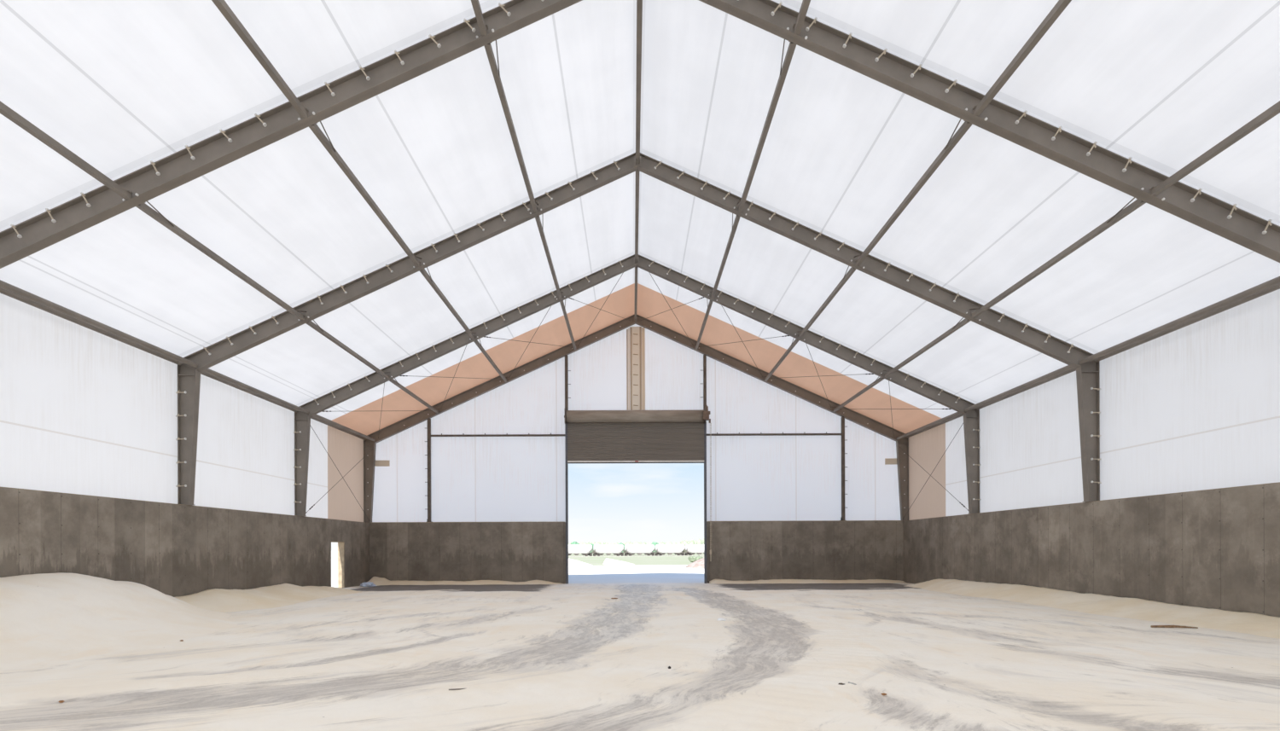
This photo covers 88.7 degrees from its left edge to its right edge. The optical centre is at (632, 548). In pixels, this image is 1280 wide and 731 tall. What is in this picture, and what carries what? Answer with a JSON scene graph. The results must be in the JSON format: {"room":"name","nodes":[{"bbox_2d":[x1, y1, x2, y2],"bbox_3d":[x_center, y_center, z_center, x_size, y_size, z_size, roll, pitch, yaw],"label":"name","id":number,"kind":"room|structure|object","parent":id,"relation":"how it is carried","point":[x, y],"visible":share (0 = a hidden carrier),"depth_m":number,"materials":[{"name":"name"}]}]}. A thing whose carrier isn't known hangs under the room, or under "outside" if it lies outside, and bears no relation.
{"room":"storage warehouse","nodes":[
{"label":"storage warehouse","id":0,"kind":"room"},
{"bbox_2d":[0,293,327,518],"bbox_3d":[-12.331,-3.074,6.855,0.001,4.060,39.210,0,0,0],"label":"wall","id":1,"kind":"structure","parent":0,"point":[84,410],"depth_m":15.74,"materials":[{"name":"white fabric"}]},
{"bbox_2d":[0,487,369,597],"bbox_3d":[-12.153,0.440,8.710,0.250,3.210,42.920,0,0,0],"label":"wall","id":2,"kind":"structure","parent":0,"point":[174,550],"depth_m":17.05,"materials":[{"name":"concrete"}]},
{"bbox_2d":[0,101,132,199],"bbox_3d":[-8.846,-6.235,8.599,0.254,0.151,5.896,0,0,0],"label":"purlin","id":3,"kind":"object","parent":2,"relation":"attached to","point":[5,110],"visible":1,"depth_m":10.17,"materials":[{"name":"grey metal"}]},
{"bbox_2d":[0,279,197,367],"bbox_3d":[-11.986,-4.957,14.700,0.521,0.175,5.894,0,0,0],"label":"tube","id":4,"kind":"object","parent":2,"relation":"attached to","point":[9,290],"visible":1,"depth_m":14.30,"materials":[{"name":"grey metal"}]},
{"bbox_2d":[2,487,366,523],"bbox_3d":[-12.159,-1.171,8.600,0.230,0.012,42.700,0,0,0],"label":"trim","id":5,"kind":"structure","parent":2,"relation":"on","point":[2,487],"depth_m":16.24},
{"bbox_2d":[293,254,981,516],"bbox_3d":[0.148,-5.964,23.836,24.923,9.483,0.288,0,0,0],"label":"frame","id":6,"kind":"object","parent":5,"relation":"on","point":[971,418],"visible":0.94,"depth_m":23.84,"materials":[{"name":"grey metal"}]},
{"bbox_2d":[175,152,1101,505],"bbox_3d":[0.148,-5.964,17.736,24.923,9.483,0.288,0,0,0],"label":"frame","id":7,"kind":"object","parent":5,"relation":"on","point":[1087,374],"visible":0.94,"depth_m":17.74,"materials":[{"name":"grey metal"}]},
{"bbox_2d":[0,0,1279,268],"bbox_3d":[0.148,-5.964,11.636,24.922,9.483,0.288,0,0,0],"label":"frame","id":8,"kind":"object","parent":5,"relation":"on","point":[1250,231],"visible":1,"depth_m":11.64,"materials":[{"name":"grey metal"}]},
{"bbox_2d":[136,201,306,319],"bbox_3d":[-8.846,-6.290,14.727,0.254,0.261,5.951,0,0,0],"label":"purlin","id":9,"kind":"object","parent":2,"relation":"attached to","point":[145,208],"visible":0.86,"depth_m":13.83,"materials":[{"name":"grey metal"}]},
{"bbox_2d":[200,368,309,414],"bbox_3d":[-11.986,-4.957,20.800,0.521,0.175,5.894,0,0,0],"label":"tube","id":10,"kind":"object","parent":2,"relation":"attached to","point":[209,373],"visible":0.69,"depth_m":20.41,"materials":[{"name":"grey metal"}]},
{"bbox_2d":[211,0,308,117],"bbox_3d":[-5.731,-7.672,8.599,0.254,0.151,5.896,0,0,0],"label":"purlin","id":11,"kind":"object","parent":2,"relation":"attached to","point":[223,7],"visible":1,"depth_m":10.11,"materials":[{"name":"grey metal"}]},
{"bbox_2d":[331,541,344,587],"bbox_3d":[-12.160,0.680,26.705,0.255,1.930,1.250,0,0,0],"label":"door","id":12,"kind":"structure","parent":2,"relation":"in","point":[340,544],"depth_m":27.28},
{"bbox_2d":[305,448,372,513],"bbox_3d":[-11.931,-2.921,26.940,0.036,3.298,5.937,0,0,1],"label":"cable","id":13,"kind":"object","parent":2,"relation":"attached to","point":[372,449],"visible":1,"depth_m":26.29,"materials":[{"name":"metal"}]},
{"bbox_2d":[310,425,369,520],"bbox_3d":[-11.946,-2.936,26.940,0.028,3.368,5.938,0,0,-2],"label":"cable","id":14,"kind":"object","parent":2,"relation":"attached to","point":[311,426],"visible":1,"depth_m":26.58,"materials":[{"name":"metal"}]},
{"bbox_2d":[306,320,389,378],"bbox_3d":[-8.846,-6.290,20.827,0.254,0.261,5.951,0,0,0],"label":"purlin","id":15,"kind":"object","parent":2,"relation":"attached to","point":[316,327],"visible":0.86,"depth_m":20.23,"materials":[{"name":"grey metal"}]},
{"bbox_2d":[308,121,421,267],"bbox_3d":[-5.731,-7.726,14.727,0.254,0.261,5.951,0,0,0],"label":"purlin","id":16,"kind":"object","parent":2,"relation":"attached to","point":[316,130],"visible":0.86,"depth_m":13.82,"materials":[{"name":"grey metal"}]},
{"bbox_2d":[389,378,439,413],"bbox_3d":[-8.846,-6.290,26.927,0.254,0.261,5.951,0,0,0],"label":"purlin","id":17,"kind":"object","parent":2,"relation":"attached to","point":[395,382],"visible":0.88,"depth_m":26.48,"materials":[{"name":"grey metal"}]},
{"bbox_2d":[418,267,476,339],"bbox_3d":[-5.731,-7.726,20.827,0.254,0.261,5.951,0,0,0],"label":"purlin","id":18,"kind":"object","parent":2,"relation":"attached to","point":[427,277],"visible":0.87,"depth_m":20.17,"materials":[{"name":"grey metal"}]},
{"bbox_2d":[471,0,488,35],"bbox_3d":[-2.572,-9.129,8.599,0.254,0.151,5.896,0,0,0],"label":"purlin","id":19,"kind":"object","parent":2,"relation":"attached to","point":[483,28],"visible":1,"depth_m":11.19,"materials":[{"name":"grey metal"}]},
{"bbox_2d":[473,340,507,382],"bbox_3d":[-5.731,-7.726,26.927,0.254,0.261,5.951,0,0,0],"label":"purlin","id":20,"kind":"object","parent":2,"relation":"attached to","point":[476,342],"visible":0.91,"depth_m":26.48,"materials":[{"name":"grey metal"}]},
{"bbox_2d":[484,40,538,213],"bbox_3d":[-2.572,-9.184,14.727,0.254,0.261,5.951,0,0,0],"label":"purlin","id":21,"kind":"object","parent":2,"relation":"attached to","point":[488,48],"visible":0.86,"depth_m":13.79,"materials":[{"name":"grey metal"}]},
{"bbox_2d":[535,215,563,299],"bbox_3d":[-2.572,-9.184,20.827,0.254,0.261,5.951,0,0,0],"label":"purlin","id":22,"kind":"object","parent":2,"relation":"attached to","point":[538,218],"visible":0.86,"depth_m":20.14,"materials":[{"name":"grey metal"}]},
{"bbox_2d":[559,300,576,349],"bbox_3d":[-2.572,-9.184,26.927,0.254,0.261,5.951,0,0,0],"label":"purlin","id":23,"kind":"object","parent":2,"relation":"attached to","point":[562,305],"visible":0.88,"depth_m":26.36,"materials":[{"name":"grey metal"}]},
{"bbox_2d":[633,170,639,264],"bbox_3d":[0.131,-10.441,20.800,0.200,0.280,5.894,0,0,0],"label":"tube","id":24,"kind":"object","parent":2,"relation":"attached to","point":[637,203],"visible":0.89,"depth_m":20.52,"materials":[{"name":"grey metal"}]},
{"bbox_2d":[634,0,642,166],"bbox_3d":[0.131,-10.441,14.700,0.200,0.280,5.894,0,0,0],"label":"tube","id":25,"kind":"object","parent":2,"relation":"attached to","point":[637,159],"visible":1,"depth_m":14.51,"materials":[{"name":"grey metal"}]},
{"bbox_2d":[640,296,703,320],"bbox_3d":[1.564,-9.828,26.900,0.036,1.217,6.468,0,0,-22],"label":"cable","id":26,"kind":"object","parent":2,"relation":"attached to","point":[702,297],"visible":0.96,"depth_m":26.52,"materials":[{"name":"metal"}]},
{"bbox_2d":[694,300,713,349],"bbox_3d":[2.844,-9.204,26.927,0.254,0.261,5.951,0,0,0],"label":"purlin","id":27,"kind":"object","parent":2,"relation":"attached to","point":[710,304],"visible":0.89,"depth_m":26.51,"materials":[{"name":"grey metal"}]},
{"bbox_2d":[709,213,740,298],"bbox_3d":[2.844,-9.204,20.827,0.254,0.261,5.951,0,0,0],"label":"purlin","id":28,"kind":"object","parent":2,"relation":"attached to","point":[735,224],"visible":0.86,"depth_m":20.14,"materials":[{"name":"grey metal"}]},
{"bbox_2d":[736,39,796,212],"bbox_3d":[2.844,-9.204,14.727,0.254,0.261,5.951,0,0,0],"label":"purlin","id":29,"kind":"object","parent":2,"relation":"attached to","point":[783,71],"visible":0.86,"depth_m":13.79,"materials":[{"name":"grey metal"}]},
{"bbox_2d":[763,338,798,381],"bbox_3d":[6.014,-7.770,26.927,0.254,0.261,5.951,0,0,0],"label":"purlin","id":30,"kind":"object","parent":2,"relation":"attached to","point":[796,340],"visible":0.89,"depth_m":26.41,"materials":[{"name":"grey metal"}]},
{"bbox_2d":[792,0,810,34],"bbox_3d":[2.844,-9.149,8.599,0.254,0.151,5.896,0,0,0],"label":"purlin","id":31,"kind":"object","parent":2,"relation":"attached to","point":[797,26],"visible":1,"depth_m":11.19,"materials":[{"name":"grey metal"}]},
{"bbox_2d":[797,265,856,337],"bbox_3d":[6.014,-7.770,20.827,0.254,0.261,5.951,0,0,0],"label":"purlin","id":32,"kind":"object","parent":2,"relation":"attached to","point":[851,271],"visible":0.86,"depth_m":20.17,"materials":[{"name":"grey metal"}]},
{"bbox_2d":[832,377,884,412],"bbox_3d":[9.139,-6.356,26.927,0.254,0.261,5.951,0,0,0],"label":"purlin","id":33,"kind":"object","parent":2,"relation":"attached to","point":[877,381],"visible":0.89,"depth_m":26.46,"materials":[{"name":"grey metal"}]},
{"bbox_2d":[855,408,951,409],"bbox_3d":[10.621,-5.730,26.900,0.036,1.306,6.543,0,0,-23],"label":"cable","id":34,"kind":"object","parent":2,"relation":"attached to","point":[855,409],"visible":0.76,"depth_m":26.30,"materials":[{"name":"metal"}]},
{"bbox_2d":[854,118,972,265],"bbox_3d":[6.014,-7.770,14.727,0.254,0.261,5.951,0,0,0],"label":"purlin","id":35,"kind":"object","parent":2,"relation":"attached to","point":[966,125],"visible":0.86,"depth_m":13.81,"materials":[{"name":"grey metal"}]},
{"bbox_2d":[883,317,970,377],"bbox_3d":[9.139,-6.356,20.827,0.254,0.261,5.951,0,0,0],"label":"purlin","id":36,"kind":"object","parent":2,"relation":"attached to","point":[958,325],"visible":0.86,"depth_m":20.20,"materials":[{"name":"grey metal"}]},
{"bbox_2d":[964,365,1076,412],"bbox_3d":[12.289,-5.047,20.800,0.521,0.175,5.894,0,0,0],"label":"tube","id":37,"kind":"object","parent":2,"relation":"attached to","point":[1067,369],"visible":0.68,"depth_m":20.41,"materials":[{"name":"grey metal"}]},
{"bbox_2d":[971,0,1071,116],"bbox_3d":[6.014,-7.715,8.599,0.254,0.151,5.896,0,0,0],"label":"purlin","id":38,"kind":"object","parent":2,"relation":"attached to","point":[1061,5],"visible":1,"depth_m":10.15,"materials":[{"name":"grey metal"}]},
{"bbox_2d":[969,197,1146,317],"bbox_3d":[9.139,-6.356,14.727,0.254,0.261,5.951,0,0,0],"label":"purlin","id":39,"kind":"object","parent":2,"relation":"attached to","point":[1137,204],"visible":0.85,"depth_m":13.83,"materials":[{"name":"grey metal"}]},
{"bbox_2d":[1078,276,1279,364],"bbox_3d":[12.289,-5.047,14.700,0.521,0.175,5.894,0,0,0],"label":"tube","id":40,"kind":"object","parent":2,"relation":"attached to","point":[1272,285],"visible":1,"depth_m":14.31,"materials":[{"name":"grey metal"}]},
{"bbox_2d":[1149,100,1279,195],"bbox_3d":[9.139,-6.301,8.599,0.254,0.151,5.896,0,0,0],"label":"purlin","id":41,"kind":"object","parent":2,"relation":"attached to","point":[1273,110],"visible":1,"depth_m":10.24,"materials":[{"name":"grey metal"}]},
{"bbox_2d":[327,425,363,522],"bbox_3d":[-12.331,-3.074,28.315,0.001,4.060,3.710,0,0,0],"label":"wall","id":42,"kind":"structure","parent":0,"point":[345,450],"depth_m":28.06,"materials":[{"name":"beige fabric"}]},
{"bbox_2d":[372,324,900,522],"bbox_3d":[0.148,-5.926,30.120,24.960,9.630,0.001,0,0,0],"label":"wall","id":43,"kind":"structure","parent":0,"point":[754,478],"depth_m":30.12,"materials":[{"name":"white fabric"}]},
{"bbox_2d":[374,460,389,466],"bbox_3d":[-11.525,-3.917,30.106,0.680,0.280,0.012,0,0,0],"label":"cloth patch","id":44,"kind":"object","parent":43,"relation":"attached to","point":[378,463],"visible":1,"depth_m":30.10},
{"bbox_2d":[626,326,645,410],"bbox_3d":[0.139,-8.286,30.088,0.840,3.830,0.051,0,0,0],"label":"strip","id":45,"kind":"object","parent":43,"relation":"attached to","point":[635,335],"visible":1,"depth_m":30.09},
{"bbox_2d":[884,458,896,465],"bbox_3d":[11.905,-4.004,30.106,0.600,0.280,0.012,0,0,0],"label":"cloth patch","id":46,"kind":"object","parent":43,"relation":"attached to","point":[887,461],"visible":1,"depth_m":30.10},
{"bbox_2d":[369,521,903,583],"bbox_3d":[0.172,0.394,30.045,24.400,3.210,0.250,0,0,0],"label":"wall","id":47,"kind":"structure","parent":0,"point":[746,550],"depth_m":29.92,"materials":[{"name":"concrete"}]},
{"bbox_2d":[310,414,375,442],"bbox_3d":[-11.986,-4.957,26.900,0.521,0.175,5.894,0,0,0],"label":"tube","id":48,"kind":"object","parent":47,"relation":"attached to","point":[316,417],"visible":0.73,"depth_m":26.69,"materials":[{"name":"grey metal"}]},
{"bbox_2d":[321,410,432,412],"bbox_3d":[-10.323,-5.653,26.900,0.036,1.306,6.543,0,0,23],"label":"cable","id":49,"kind":"object","parent":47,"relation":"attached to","point":[323,410],"visible":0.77,"depth_m":28.38,"materials":[{"name":"metal"}]},
{"bbox_2d":[378,383,384,438],"bbox_3d":[-10.324,-5.698,26.900,0.028,1.336,6.544,0,0,-23],"label":"cable","id":50,"kind":"object","parent":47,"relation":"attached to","point":[384,383],"visible":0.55,"depth_m":26.63,"materials":[{"name":"metal"}]},
{"bbox_2d":[371,522,512,523],"bbox_3d":[-7.569,-1.197,30.045,8.930,0.030,0.230,0,0,0],"label":"trim","id":51,"kind":"structure","parent":47,"relation":"on","point":[371,522],"depth_m":29.93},
{"bbox_2d":[424,418,431,522],"bbox_3d":[-9.369,-3.576,29.995,0.342,4.742,0.190,0,0,0],"label":"wall post","id":52,"kind":"object","parent":51,"relation":"on","point":[429,514],"visible":1,"depth_m":29.90,"materials":[{"name":"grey metal"}]},
{"bbox_2d":[430,433,564,436],"bbox_3d":[-6.177,-5.210,29.995,6.163,0.146,0.110,0,0,0],"label":"beam","id":53,"kind":"structure","parent":52,"relation":"attached to","point":[485,434],"depth_m":29.94,"materials":[{"name":"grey metal"}]},
{"bbox_2d":[363,314,908,523],"bbox_3d":[0.148,-5.942,29.950,24.870,9.527,0.260,0,0,0],"label":"frame","id":54,"kind":"object","parent":51,"relation":"on","point":[876,427],"visible":0.9,"depth_m":29.95,"materials":[{"name":"grey metal"}]},
{"bbox_2d":[399,375,502,379],"bbox_3d":[-7.341,-7.029,26.900,0.036,1.427,6.653,0,0,25],"label":"cable","id":55,"kind":"object","parent":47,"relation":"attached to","point":[399,375],"visible":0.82,"depth_m":26.65,"materials":[{"name":"metal"}]},
{"bbox_2d":[440,345,466,409],"bbox_3d":[-7.341,-7.074,26.900,0.028,1.457,6.654,0,0,-25],"label":"cable","id":56,"kind":"object","parent":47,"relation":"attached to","point":[466,346],"visible":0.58,"depth_m":26.69,"materials":[{"name":"metal"}]},
{"bbox_2d":[484,336,572,348],"bbox_3d":[-4.204,-8.476,26.900,0.036,1.447,6.673,0,0,26],"label":"cable","id":57,"kind":"object","parent":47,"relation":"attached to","point":[485,336],"visible":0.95,"depth_m":26.33,"materials":[{"name":"metal"}]},
{"bbox_2d":[508,306,551,378],"bbox_3d":[-4.204,-8.521,26.900,0.028,1.477,6.673,0,0,-26],"label":"cable","id":58,"kind":"object","parent":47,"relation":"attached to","point":[550,306],"visible":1,"depth_m":26.85,"materials":[{"name":"metal"}]},
{"bbox_2d":[564,354,570,410],"bbox_3d":[-2.970,-7.578,29.986,0.266,2.517,0.172,0,0,0],"label":"wall post","id":59,"kind":"object","parent":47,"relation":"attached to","point":[567,370],"visible":0.94,"depth_m":29.90,"materials":[{"name":"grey metal"}]},
{"bbox_2d":[568,297,630,320],"bbox_3d":[-1.296,-9.817,26.900,0.036,1.217,6.468,0,0,22],"label":"cable","id":60,"kind":"object","parent":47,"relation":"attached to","point":[568,298],"visible":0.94,"depth_m":26.34,"materials":[{"name":"metal"}]},
{"bbox_2d":[577,273,622,346],"bbox_3d":[-1.296,-9.862,26.900,0.028,1.247,6.468,0,0,-22],"label":"cable","id":61,"kind":"object","parent":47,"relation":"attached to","point":[622,274],"visible":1,"depth_m":26.88,"materials":[{"name":"metal"}]},
{"bbox_2d":[633,267,637,322],"bbox_3d":[0.131,-10.441,26.900,0.200,0.280,5.894,0,0,0],"label":"tube","id":62,"kind":"object","parent":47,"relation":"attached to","point":[635,318],"visible":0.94,"depth_m":26.82,"materials":[{"name":"grey metal"}]},
{"bbox_2d":[564,403,710,583],"bbox_3d":[0.211,-2.456,29.662,6.620,8.110,0.603,0,0,0],"label":"door","id":63,"kind":"structure","parent":47,"relation":"in","point":[590,436],"depth_m":29.81,"materials":[{"name":"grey metal"}]},
{"bbox_2d":[567,422,703,460],"bbox_3d":[0.141,-5.011,29.818,6.220,2.020,0.028,0,0,0],"label":"roller shutter","id":64,"kind":"object","parent":63,"relation":"hanging from","point":[586,441],"depth_m":29.81,"materials":[{"name":"metal"}]},
{"bbox_2d":[709,423,711,550],"bbox_3d":[3.537,-2.801,29.630,0.064,5.783,0.019,0,0,0],"label":"chain","id":65,"kind":"object","parent":63,"relation":"hanging from","point":[711,423],"visible":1,"depth_m":29.62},
{"bbox_2d":[648,272,693,346],"bbox_3d":[1.563,-9.873,26.900,0.028,1.247,6.468,0,0,22],"label":"cable","id":66,"kind":"object","parent":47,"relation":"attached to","point":[648,272],"visible":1,"depth_m":26.77,"materials":[{"name":"metal"}]},
{"bbox_2d":[700,354,706,409],"bbox_3d":[3.234,-7.605,29.985,0.266,2.526,0.170,0,0,0],"label":"wall post","id":67,"kind":"object","parent":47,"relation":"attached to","point":[704,397],"visible":0.92,"depth_m":29.90,"materials":[{"name":"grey metal"}]},
{"bbox_2d":[721,306,762,377],"bbox_3d":[4.481,-8.553,26.900,0.028,1.477,6.673,0,0,26],"label":"cable","id":68,"kind":"object","parent":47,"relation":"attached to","point":[722,306],"visible":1,"depth_m":26.91,"materials":[{"name":"metal"}]},
{"bbox_2d":[698,335,789,347],"bbox_3d":[4.481,-8.508,26.900,0.036,1.447,6.673,0,0,-26],"label":"cable","id":69,"kind":"object","parent":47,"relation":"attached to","point":[785,335],"visible":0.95,"depth_m":26.45,"materials":[{"name":"metal"}]},
{"bbox_2d":[706,520,901,522],"bbox_3d":[7.890,-1.254,30.045,8.950,0.030,0.230,0,0,0],"label":"trim","id":70,"kind":"structure","parent":47,"relation":"on","point":[800,520],"depth_m":29.93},
{"bbox_2d":[840,417,847,520],"bbox_3d":[9.683,-3.647,29.995,0.342,4.742,0.190,0,0,0],"label":"wall post","id":71,"kind":"object","parent":70,"relation":"on","point":[842,419],"visible":1,"depth_m":29.90,"materials":[{"name":"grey metal"}]},
{"bbox_2d":[706,431,841,436],"bbox_3d":[6.468,-5.257,29.995,6.183,0.146,0.110,0,0,0],"label":"beam","id":72,"kind":"structure","parent":71,"relation":"attached to","point":[717,433],"depth_m":29.94,"materials":[{"name":"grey metal"}]},
{"bbox_2d":[805,343,831,407],"bbox_3d":[7.629,-7.129,26.900,0.028,1.457,6.654,0,0,25],"label":"cable","id":73,"kind":"object","parent":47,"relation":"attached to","point":[805,343],"visible":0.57,"depth_m":26.87,"materials":[{"name":"metal"}]},
{"bbox_2d":[331,283,941,435],"bbox_3d":[0.141,-7.954,28.315,25.000,5.612,3.710,0,0,0],"label":"roof panel","id":74,"kind":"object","parent":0,"point":[839,388],"depth_m":28.06,"materials":[{"name":"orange fabric"}]},
{"bbox_2d":[0,0,1279,420],"bbox_3d":[0.141,-7.954,6.855,25.000,5.612,39.210,0,0,0],"label":"ceiling","id":75,"kind":"structure","parent":0,"point":[123,85],"depth_m":13.71,"materials":[{"name":"white fabric"}]},
{"bbox_2d":[0,582,1279,730],"bbox_3d":[0.176,1.595,8.775,24.380,0.064,43.050,0,0,0],"label":"floor","id":76,"kind":"structure","parent":0,"point":[563,657],"depth_m":8.67,"materials":[{"name":"sand"}]},
{"bbox_2d":[0,572,237,669],"bbox_3d":[-9.681,1.126,11.800,4.679,1.260,14.400,0,0,0],"label":"heap","id":77,"kind":"object","parent":76,"relation":"on","point":[58,617],"visible":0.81,"depth_m":11.76,"materials":[{"name":"sand"}]},
{"bbox_2d":[174,583,361,612],"bbox_3d":[-10.522,1.454,20.950,2.995,0.609,10.700,0,0,0],"label":"heap","id":78,"kind":"object","parent":76,"relation":"on","point":[216,600],"visible":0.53,"depth_m":18.83,"materials":[{"name":"sand"}]},
{"bbox_2d":[360,581,376,587],"bbox_3d":[-11.361,1.534,28.093,0.722,0.228,0.470,0,0,0],"label":"plastic bag","id":79,"kind":"object","parent":76,"relation":"on","point":[369,584],"visible":0.91,"depth_m":27.96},
{"bbox_2d":[366,576,561,585],"bbox_3d":[-7.582,1.507,29.308,8.875,0.481,1.215,0,0,0],"label":"sand berm","id":80,"kind":"object","parent":76,"relation":"on","point":[377,581],"visible":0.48,"depth_m":29.60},
{"bbox_2d":[709,579,905,583],"bbox_3d":[7.933,1.533,29.358,8.875,0.316,1.115,0,0,0],"label":"sand berm","id":81,"kind":"object","parent":76,"relation":"on","point":[713,581],"visible":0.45,"depth_m":29.64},
{"bbox_2d":[905,578,1279,639],"bbox_3d":[11.423,1.417,15.900,1.895,0.521,24.800,0,0,0],"label":"bank","id":82,"kind":"object","parent":76,"relation":"on","point":[1135,608],"visible":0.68,"depth_m":15.68,"materials":[{"name":"sand"}]},
{"bbox_2d":[1150,625,1198,628],"bbox_3d":[10.540,1.520,12.775,0.745,0.067,0.166,0,0,17],"label":"wooden stick","id":83,"kind":"object","parent":76,"relation":"on","point":[1151,626],"visible":1,"depth_m":12.72,"materials":[{"name":"brown wood"}]},
{"bbox_2d":[768,373,873,378],"bbox_3d":[7.629,-7.084,26.900,0.036,1.427,6.653,0,0,-25],"label":"cable","id":84,"kind":"object","parent":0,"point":[864,374],"visible":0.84,"depth_m":26.39,"materials":[{"name":"metal"}]},
{"bbox_2d":[888,380,894,436],"bbox_3d":[10.621,-5.775,26.900,0.028,1.336,6.544,0,0,23],"label":"cable","id":85,"kind":"object","parent":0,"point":[888,381],"visible":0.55,"depth_m":26.87,"materials":[{"name":"metal"}]},
{"bbox_2d":[908,423,945,520],"bbox_3d":[12.648,-3.167,28.315,0.001,4.060,3.710,0,0,0],"label":"wall","id":86,"kind":"structure","parent":0,"point":[927,448],"depth_m":28.04,"materials":[{"name":"beige fabric"}]},
{"bbox_2d":[896,412,963,439],"bbox_3d":[12.289,-5.047,26.900,0.521,0.175,5.894,0,0,0],"label":"beam","id":87,"kind":"structure","parent":0,"point":[957,415],"depth_m":26.69,"materials":[{"name":"grey metal"}]},
{"bbox_2d":[902,482,1279,617],"bbox_3d":[12.496,0.349,8.710,0.250,3.210,42.920,0,0,0],"label":"wall","id":88,"kind":"structure","parent":0,"point":[1218,549],"depth_m":16.22,"materials":[{"name":"concrete"}]},
{"bbox_2d":[902,423,963,519],"bbox_3d":[12.264,-3.025,26.940,0.028,3.368,5.938,0,0,2],"label":"cable","id":89,"kind":"object","parent":88,"relation":"attached to","point":[962,423],"visible":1,"depth_m":26.61,"materials":[{"name":"metal"}]},
{"bbox_2d":[899,447,968,511],"bbox_3d":[12.249,-3.010,26.940,0.036,3.298,5.937,0,0,-1],"label":"cable","id":90,"kind":"object","parent":88,"relation":"attached to","point":[899,447],"visible":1,"depth_m":26.28,"materials":[{"name":"metal"}]},
{"bbox_2d":[903,482,1279,521],"bbox_3d":[12.490,-1.262,8.600,0.230,0.012,42.700,0,0,0],"label":"trim","id":91,"kind":"structure","parent":88,"relation":"on","point":[1278,482],"depth_m":16.32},
{"bbox_2d":[945,289,1279,516],"bbox_3d":[12.648,-3.167,6.855,0.001,4.060,39.210,0,0,0],"label":"wall","id":92,"kind":"structure","parent":0,"point":[1195,406],"depth_m":15.88,"materials":[{"name":"white fabric"}]},
{"label":"outside","id":93,"kind":"structure","parent":0,"visible":0},
{"bbox_2d":[331,565,703,587],"bbox_3d":[0.176,1.609,1.000,240.000,0.001,122.000,0,0,0],"label":"ground","id":94,"kind":"structure","parent":93,"point":[593,574],"depth_m":40.42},
{"bbox_2d":[568,558,592,567],"bbox_3d":[-6.718,1.158,61.877,6.290,1.054,9.208,0,0,0],"label":"pile","id":95,"kind":"object","parent":94,"relation":"on","point":[572,563],"visible":0.29,"depth_m":59.85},
{"bbox_2d":[685,558,703,568],"bbox_3d":[7.901,0.820,55.120,7.345,1.622,7.069,0,0,0],"label":"rubble pile","id":96,"kind":"object","parent":94,"relation":"on","point":[699,563],"visible":0.12,"depth_m":53.75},
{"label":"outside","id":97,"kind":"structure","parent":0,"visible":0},
{"bbox_2d":[568,552,703,565],"bbox_3d":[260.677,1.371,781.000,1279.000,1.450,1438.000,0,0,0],"label":"ground","id":98,"kind":"structure","parent":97,"point":[594,561],"depth_m":184.34,"materials":[{"name":"beige soil"}]},
{"bbox_2d":[331,555,703,558],"bbox_3d":[22.843,2.966,266.785,309.443,0.300,90.904,0,0,0],"label":"railway track","id":99,"kind":"object","parent":98,"relation":"on","point":[635,555],"visible":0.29,"depth_m":262.41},
{"bbox_2d":[568,544,593,556],"bbox_3d":[-21.819,0.696,254.266,12.500,4.551,3.068,0,0,-16],"label":"car","id":100,"kind":"object","parent":99,"relation":"on","point":[584,549],"visible":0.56,"depth_m":253.47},
{"bbox_2d":[593,544,624,556],"bbox_3d":[-9.542,0.651,257.703,12.500,4.551,3.068,0,0,-16],"label":"car","id":101,"kind":"object","parent":99,"relation":"on","point":[598,549],"visible":1,"depth_m":256.49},
{"bbox_2d":[623,544,655,556],"bbox_3d":[2.736,0.605,261.141,12.500,4.551,3.068,0,0,-16],"label":"car","id":102,"kind":"object","parent":99,"relation":"on","point":[631,549],"visible":0.99,"depth_m":259.89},
{"bbox_2d":[654,544,685,555],"bbox_3d":[15.014,0.560,264.579,12.500,4.551,3.068,0,0,-16],"label":"car","id":103,"kind":"object","parent":99,"relation":"on","point":[660,549],"visible":0.99,"depth_m":263.34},
{"bbox_2d":[684,544,703,555],"bbox_3d":[27.292,0.515,268.017,12.500,4.551,3.068,0,0,-16],"label":"car","id":104,"kind":"object","parent":99,"relation":"on","point":[691,549],"visible":0.54,"depth_m":266.25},
{"bbox_2d":[602,558,634,564],"bbox_3d":[-1.371,1.337,67.003,3.453,0.669,5.165,0,0,0],"label":"pile","id":105,"kind":"object","parent":98,"relation":"on","point":[608,561],"visible":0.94,"depth_m":65.65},
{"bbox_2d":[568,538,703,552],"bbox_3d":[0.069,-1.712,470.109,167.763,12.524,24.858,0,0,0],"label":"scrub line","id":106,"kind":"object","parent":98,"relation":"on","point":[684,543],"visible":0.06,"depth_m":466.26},
{"bbox_2d":[651,541,658,552],"bbox_3d":[14.003,-0.501,420.080,5.962,7.430,5.926,0,0,0],"label":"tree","id":107,"kind":"object","parent":98,"relation":"on","point":[654,544],"visible":0.22,"depth_m":418.25,"materials":[{"name":"green plant"}]},
{"bbox_2d":[687,556,696,562],"bbox_3d":[6.821,1.337,75.007,0.924,0.990,0.759,0,0,0],"label":"clump","id":108,"kind":"object","parent":98,"relation":"on","point":[692,559],"visible":0.94,"depth_m":74.73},
{"bbox_2d":[695,555,703,560],"bbox_3d":[7.461,1.313,73.988,0.985,1.017,0.816,0,0,-34],"label":"clump","id":109,"kind":"object","parent":98,"relation":"on","point":[698,557],"visible":0.41,"depth_m":73.66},
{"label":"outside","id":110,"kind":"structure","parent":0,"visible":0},
{"bbox_2d":[331,551,337,566],"bbox_3d":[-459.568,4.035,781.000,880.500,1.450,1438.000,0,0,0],"label":"ground","id":111,"kind":"structure","parent":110,"point":[334,554],"depth_m":209.44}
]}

